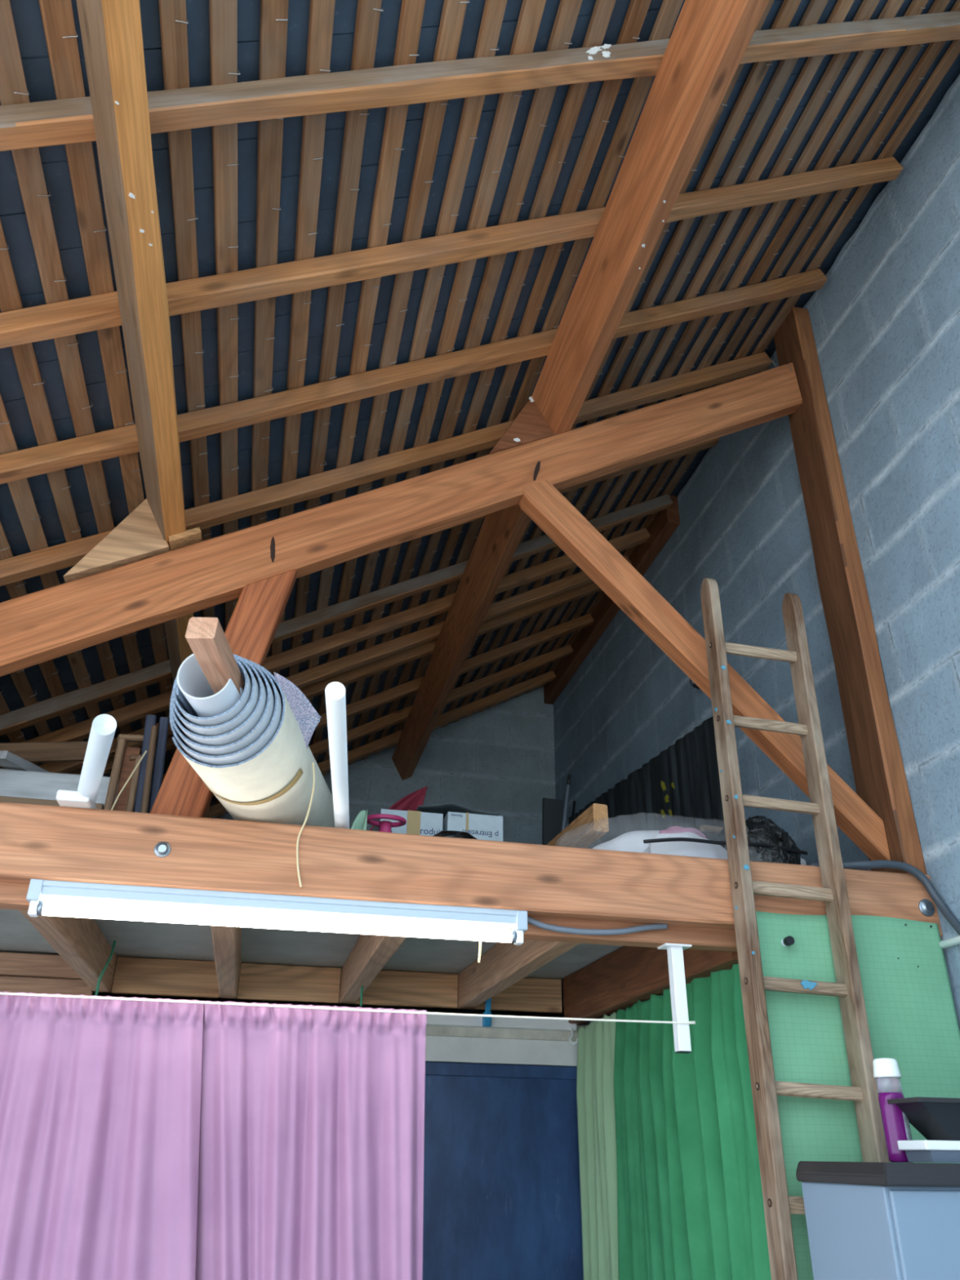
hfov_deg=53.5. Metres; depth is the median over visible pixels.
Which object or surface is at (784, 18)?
batten
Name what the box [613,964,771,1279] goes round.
curtain
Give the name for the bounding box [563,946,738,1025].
beam
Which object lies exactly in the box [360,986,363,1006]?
cord
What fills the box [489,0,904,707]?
batten
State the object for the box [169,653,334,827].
roll
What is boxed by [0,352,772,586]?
rafter
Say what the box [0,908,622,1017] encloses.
floor
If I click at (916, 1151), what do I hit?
plastic box
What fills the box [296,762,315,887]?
string
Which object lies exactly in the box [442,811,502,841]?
carton
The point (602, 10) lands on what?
batten
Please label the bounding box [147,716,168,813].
post
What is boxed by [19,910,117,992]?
joist
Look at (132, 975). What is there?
board
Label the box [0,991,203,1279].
curtain
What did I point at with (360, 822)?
toy
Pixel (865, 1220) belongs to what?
cabinet
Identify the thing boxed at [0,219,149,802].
batten
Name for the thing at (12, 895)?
beam
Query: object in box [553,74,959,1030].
wall
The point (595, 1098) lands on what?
curtain
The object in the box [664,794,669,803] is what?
print
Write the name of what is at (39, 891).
strip light
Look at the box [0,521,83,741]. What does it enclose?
batten
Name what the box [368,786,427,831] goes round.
cloth
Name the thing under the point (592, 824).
timber offcut
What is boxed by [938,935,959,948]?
pipe
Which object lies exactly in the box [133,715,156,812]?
post
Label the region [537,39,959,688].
batten
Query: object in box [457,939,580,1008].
joist
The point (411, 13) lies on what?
batten
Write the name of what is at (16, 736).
batten
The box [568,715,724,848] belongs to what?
cloth
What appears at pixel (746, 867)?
paint stain
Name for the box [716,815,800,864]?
bag
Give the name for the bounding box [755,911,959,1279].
pegboard
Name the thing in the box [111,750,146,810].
cord
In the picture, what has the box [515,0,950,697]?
batten
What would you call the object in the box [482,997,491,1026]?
clamp
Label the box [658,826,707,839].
cloth
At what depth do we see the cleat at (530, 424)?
3.52 m
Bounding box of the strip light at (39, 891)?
[26,879,527,963]
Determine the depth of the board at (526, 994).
4.33 m
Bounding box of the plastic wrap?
[416,802,499,818]
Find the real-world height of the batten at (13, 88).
0.046 m
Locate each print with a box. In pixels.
[420,827,440,834]
[462,829,497,837]
[660,809,665,817]
[661,781,666,791]
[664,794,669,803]
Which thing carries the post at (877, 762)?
on the tie beam at (37, 842)
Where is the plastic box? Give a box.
[897,1140,959,1162]
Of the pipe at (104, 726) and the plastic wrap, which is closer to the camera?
the pipe at (104, 726)
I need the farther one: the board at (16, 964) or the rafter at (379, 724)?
the rafter at (379, 724)
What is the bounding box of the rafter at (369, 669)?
[65,581,601,774]
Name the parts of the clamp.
handle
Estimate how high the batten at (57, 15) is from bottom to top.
0.045 m
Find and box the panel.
[542,797,564,844]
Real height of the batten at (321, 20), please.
0.043 m
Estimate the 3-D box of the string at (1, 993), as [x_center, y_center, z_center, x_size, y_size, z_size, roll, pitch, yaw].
[-1.305,0.850,2.303,3.901,0.016,0.022,7,-29,-10]
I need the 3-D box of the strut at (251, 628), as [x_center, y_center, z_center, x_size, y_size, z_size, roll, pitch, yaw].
[-0.752,0.167,2.810,0.320,0.900,0.077,7,-29,-11]
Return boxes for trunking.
[56,790,97,808]
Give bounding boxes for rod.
[560,774,570,831]
[570,800,575,822]
[584,935,794,1027]
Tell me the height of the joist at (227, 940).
0.152 m
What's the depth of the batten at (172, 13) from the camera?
2.31 m
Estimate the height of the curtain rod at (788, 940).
0.068 m
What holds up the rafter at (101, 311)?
on the purlin at (708, 41)
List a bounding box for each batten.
[0,0,164,770]
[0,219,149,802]
[0,393,119,777]
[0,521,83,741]
[0,687,38,765]
[9,669,50,736]
[38,0,177,759]
[158,0,224,818]
[208,0,240,631]
[250,0,288,526]
[270,0,335,675]
[288,0,383,675]
[307,0,425,704]
[312,0,469,762]
[322,0,506,776]
[346,0,546,746]
[347,0,582,765]
[361,0,616,759]
[374,0,651,754]
[387,0,683,749]
[432,0,773,731]
[440,0,801,728]
[453,0,828,723]
[465,0,854,717]
[479,0,879,712]
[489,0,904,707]
[503,0,928,702]
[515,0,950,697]
[525,0,959,693]
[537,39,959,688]
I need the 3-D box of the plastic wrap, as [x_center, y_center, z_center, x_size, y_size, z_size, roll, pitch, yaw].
[-0.107,0.680,3.603,0.300,0.031,0.300,7,-29,-11]
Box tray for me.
[887,1097,959,1140]
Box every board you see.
[0,741,88,763]
[0,751,104,807]
[0,768,119,806]
[0,951,82,979]
[0,975,93,995]
[111,956,219,998]
[237,962,341,1003]
[355,969,457,1008]
[473,977,561,1013]
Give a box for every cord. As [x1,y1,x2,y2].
[93,940,115,995]
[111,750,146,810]
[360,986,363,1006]
[643,837,807,855]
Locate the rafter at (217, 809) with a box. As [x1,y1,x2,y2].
[209,670,555,817]
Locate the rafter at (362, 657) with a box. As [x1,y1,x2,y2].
[38,555,631,773]
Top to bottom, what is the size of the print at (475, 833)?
0.027 m
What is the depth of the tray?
2.16 m
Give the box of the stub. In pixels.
[657,942,692,1053]
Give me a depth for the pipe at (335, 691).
2.16 m
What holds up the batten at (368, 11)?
attached to the rafter at (34, 713)
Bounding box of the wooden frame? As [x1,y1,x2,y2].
[103,733,143,812]
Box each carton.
[372,808,443,835]
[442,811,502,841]
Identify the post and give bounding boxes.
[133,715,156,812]
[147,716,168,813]
[185,617,244,695]
[773,306,927,874]
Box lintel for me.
[425,1035,577,1066]
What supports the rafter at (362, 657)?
on the purlin at (708, 41)
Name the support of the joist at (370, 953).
attached to the beam at (12, 895)
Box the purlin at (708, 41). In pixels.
[391,0,768,780]
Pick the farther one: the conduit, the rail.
the rail
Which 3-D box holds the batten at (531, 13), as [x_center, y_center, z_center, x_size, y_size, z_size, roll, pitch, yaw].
[-0.402,-0.374,4.357,0.063,0.045,5.560,7,-29,-11]
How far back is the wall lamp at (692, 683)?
4.68 m
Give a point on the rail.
(432, 1020)
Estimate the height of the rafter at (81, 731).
2.162 m
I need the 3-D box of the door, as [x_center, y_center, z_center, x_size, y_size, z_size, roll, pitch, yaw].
[0.064,2.713,3.702,0.870,1.949,0.054,7,-29,-11]
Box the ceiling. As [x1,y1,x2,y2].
[0,0,959,818]
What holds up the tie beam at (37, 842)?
attached to the wall at (885, 318)
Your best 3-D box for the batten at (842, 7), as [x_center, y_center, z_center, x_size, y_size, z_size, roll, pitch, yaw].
[0.526,-0.717,4.776,0.060,0.045,5.560,7,-29,-11]
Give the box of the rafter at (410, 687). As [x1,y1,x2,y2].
[150,613,593,789]
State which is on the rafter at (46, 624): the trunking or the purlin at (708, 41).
the purlin at (708, 41)
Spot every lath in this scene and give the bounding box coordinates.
[140,725,157,813]
[699,824,723,834]
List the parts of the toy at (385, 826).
stem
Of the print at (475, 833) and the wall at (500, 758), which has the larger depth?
the wall at (500, 758)
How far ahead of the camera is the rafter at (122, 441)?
3.10 m
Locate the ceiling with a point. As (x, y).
(26, 14)
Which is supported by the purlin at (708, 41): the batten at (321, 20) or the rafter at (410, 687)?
the rafter at (410, 687)
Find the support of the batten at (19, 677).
attached to the rafter at (81, 731)
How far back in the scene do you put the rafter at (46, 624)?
3.16 m
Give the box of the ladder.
[700,577,889,1279]
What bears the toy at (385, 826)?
on the floor
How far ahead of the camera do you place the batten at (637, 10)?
3.04 m
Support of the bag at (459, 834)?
on the floor
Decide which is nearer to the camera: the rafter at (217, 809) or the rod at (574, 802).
the rod at (574, 802)
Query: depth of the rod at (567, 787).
4.69 m
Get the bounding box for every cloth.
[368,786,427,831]
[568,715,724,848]
[641,831,728,859]
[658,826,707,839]
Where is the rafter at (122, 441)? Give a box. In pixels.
[0,268,826,484]
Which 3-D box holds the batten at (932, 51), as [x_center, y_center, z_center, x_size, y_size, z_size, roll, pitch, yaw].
[0.990,-0.888,4.986,0.066,0.048,5.560,7,-29,-11]
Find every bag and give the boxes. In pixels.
[433,831,476,839]
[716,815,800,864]
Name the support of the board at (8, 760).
on the board at (13, 783)
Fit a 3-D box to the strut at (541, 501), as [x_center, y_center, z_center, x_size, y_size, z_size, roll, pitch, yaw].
[0.714,0.072,3.232,1.200,1.305,0.077,7,-29,-11]
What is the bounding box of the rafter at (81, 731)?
[0,528,649,768]
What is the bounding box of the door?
[422,1061,583,1279]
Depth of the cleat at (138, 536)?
2.94 m
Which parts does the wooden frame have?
panel, rail, rail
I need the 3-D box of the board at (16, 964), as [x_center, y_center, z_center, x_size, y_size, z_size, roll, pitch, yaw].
[-2.065,1.329,3.924,0.927,0.091,0.032,7,-29,-11]
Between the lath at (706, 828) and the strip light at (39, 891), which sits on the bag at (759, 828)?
the lath at (706, 828)
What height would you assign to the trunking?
0.027 m
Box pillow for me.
[592,830,659,852]
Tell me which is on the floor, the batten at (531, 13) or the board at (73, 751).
the board at (73, 751)
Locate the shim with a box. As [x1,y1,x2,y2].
[168,527,201,551]
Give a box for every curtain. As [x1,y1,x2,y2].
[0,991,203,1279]
[195,1000,426,1279]
[576,1012,618,1279]
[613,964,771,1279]
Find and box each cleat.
[63,497,169,582]
[489,396,555,453]
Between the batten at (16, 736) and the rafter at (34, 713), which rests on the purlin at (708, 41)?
the rafter at (34, 713)
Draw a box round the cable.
[808,859,959,935]
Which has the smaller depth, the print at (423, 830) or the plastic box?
the plastic box
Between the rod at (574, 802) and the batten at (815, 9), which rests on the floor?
the rod at (574, 802)
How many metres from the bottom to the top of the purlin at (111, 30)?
0.184 m
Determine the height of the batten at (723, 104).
0.047 m
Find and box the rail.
[426,1011,577,1031]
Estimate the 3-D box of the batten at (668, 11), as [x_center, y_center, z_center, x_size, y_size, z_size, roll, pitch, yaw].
[-0.033,-0.510,4.524,0.062,0.046,5.560,7,-29,-11]
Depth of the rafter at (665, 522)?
6.19 m
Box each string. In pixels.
[0,992,695,1024]
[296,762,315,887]
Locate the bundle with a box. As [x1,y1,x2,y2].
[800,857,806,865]
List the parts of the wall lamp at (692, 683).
bulb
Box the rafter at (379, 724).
[147,644,573,809]
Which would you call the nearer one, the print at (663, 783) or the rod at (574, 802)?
the rod at (574, 802)
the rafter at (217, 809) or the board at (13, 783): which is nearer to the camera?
the board at (13, 783)
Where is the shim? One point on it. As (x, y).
(191, 536)
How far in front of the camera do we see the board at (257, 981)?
4.13 m
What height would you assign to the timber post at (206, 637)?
0.054 m
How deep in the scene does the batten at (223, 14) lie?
2.35 m
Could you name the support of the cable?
attached to the wall at (885, 318)
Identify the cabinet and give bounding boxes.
[795,1160,959,1279]
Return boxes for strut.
[150,568,296,817]
[518,480,890,860]
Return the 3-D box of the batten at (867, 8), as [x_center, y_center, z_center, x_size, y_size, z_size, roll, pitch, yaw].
[0.622,-0.752,4.819,0.061,0.044,5.560,7,-29,-11]
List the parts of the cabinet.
door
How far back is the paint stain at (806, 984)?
2.60 m
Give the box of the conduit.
[527,915,667,935]
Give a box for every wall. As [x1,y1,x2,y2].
[216,686,555,844]
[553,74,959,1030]
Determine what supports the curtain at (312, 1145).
hanging from the string at (1, 993)
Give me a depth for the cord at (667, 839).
3.02 m
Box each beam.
[0,802,942,937]
[0,882,737,951]
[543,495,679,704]
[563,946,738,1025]
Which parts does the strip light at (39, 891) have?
pull cord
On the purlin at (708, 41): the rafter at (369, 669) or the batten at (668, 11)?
the rafter at (369, 669)
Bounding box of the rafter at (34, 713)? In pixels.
[0,493,672,735]
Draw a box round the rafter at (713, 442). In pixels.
[403,437,719,542]
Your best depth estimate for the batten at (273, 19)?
2.39 m
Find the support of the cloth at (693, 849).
in the plastic bag
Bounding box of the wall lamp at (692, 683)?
[688,679,701,689]
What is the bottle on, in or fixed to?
on the cabinet
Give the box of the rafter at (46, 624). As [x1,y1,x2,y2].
[0,360,802,676]
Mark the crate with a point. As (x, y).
(2, 798)
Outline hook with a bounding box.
[568,1027,577,1044]
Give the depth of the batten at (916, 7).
3.51 m
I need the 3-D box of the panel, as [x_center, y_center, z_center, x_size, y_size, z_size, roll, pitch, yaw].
[0.362,1.192,4.679,0.158,0.874,0.068,7,-29,-10]
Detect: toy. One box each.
[350,809,368,830]
[367,813,406,832]
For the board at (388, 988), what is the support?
attached to the joist at (502, 966)
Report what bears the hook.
attached to the rail
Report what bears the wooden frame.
on the floor
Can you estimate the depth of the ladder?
2.69 m
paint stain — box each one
[743,864,749,870]
[800,979,817,990]
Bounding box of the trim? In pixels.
[425,1025,585,1041]
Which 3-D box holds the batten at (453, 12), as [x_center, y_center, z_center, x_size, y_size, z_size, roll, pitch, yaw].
[-0.587,-0.305,4.273,0.060,0.044,5.560,7,-29,-11]
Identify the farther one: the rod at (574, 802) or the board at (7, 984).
the rod at (574, 802)
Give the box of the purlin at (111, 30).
[75,0,210,817]
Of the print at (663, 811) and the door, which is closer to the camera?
the door
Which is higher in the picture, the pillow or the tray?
the pillow
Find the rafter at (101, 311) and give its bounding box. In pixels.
[0,156,902,348]
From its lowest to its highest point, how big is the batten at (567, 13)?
0.046 m
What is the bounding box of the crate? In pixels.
[0,795,103,809]
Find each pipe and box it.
[77,714,116,803]
[324,681,349,828]
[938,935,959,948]
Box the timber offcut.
[546,803,608,848]
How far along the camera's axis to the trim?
4.19 m
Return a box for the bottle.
[872,1057,911,1162]
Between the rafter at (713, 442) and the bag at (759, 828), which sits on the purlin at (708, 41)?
the rafter at (713, 442)
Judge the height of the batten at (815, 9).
0.045 m
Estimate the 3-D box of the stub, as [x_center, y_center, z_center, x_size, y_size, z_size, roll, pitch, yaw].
[0.562,1.012,2.692,0.080,0.286,0.064,7,-29,-11]
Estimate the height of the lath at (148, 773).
0.477 m
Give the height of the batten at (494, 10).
0.044 m
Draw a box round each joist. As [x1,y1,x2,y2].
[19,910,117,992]
[210,924,241,998]
[339,933,407,1003]
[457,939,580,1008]
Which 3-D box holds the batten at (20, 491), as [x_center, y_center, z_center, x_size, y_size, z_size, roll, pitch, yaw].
[-1.613,0.074,3.809,0.062,0.046,5.560,7,-29,-11]

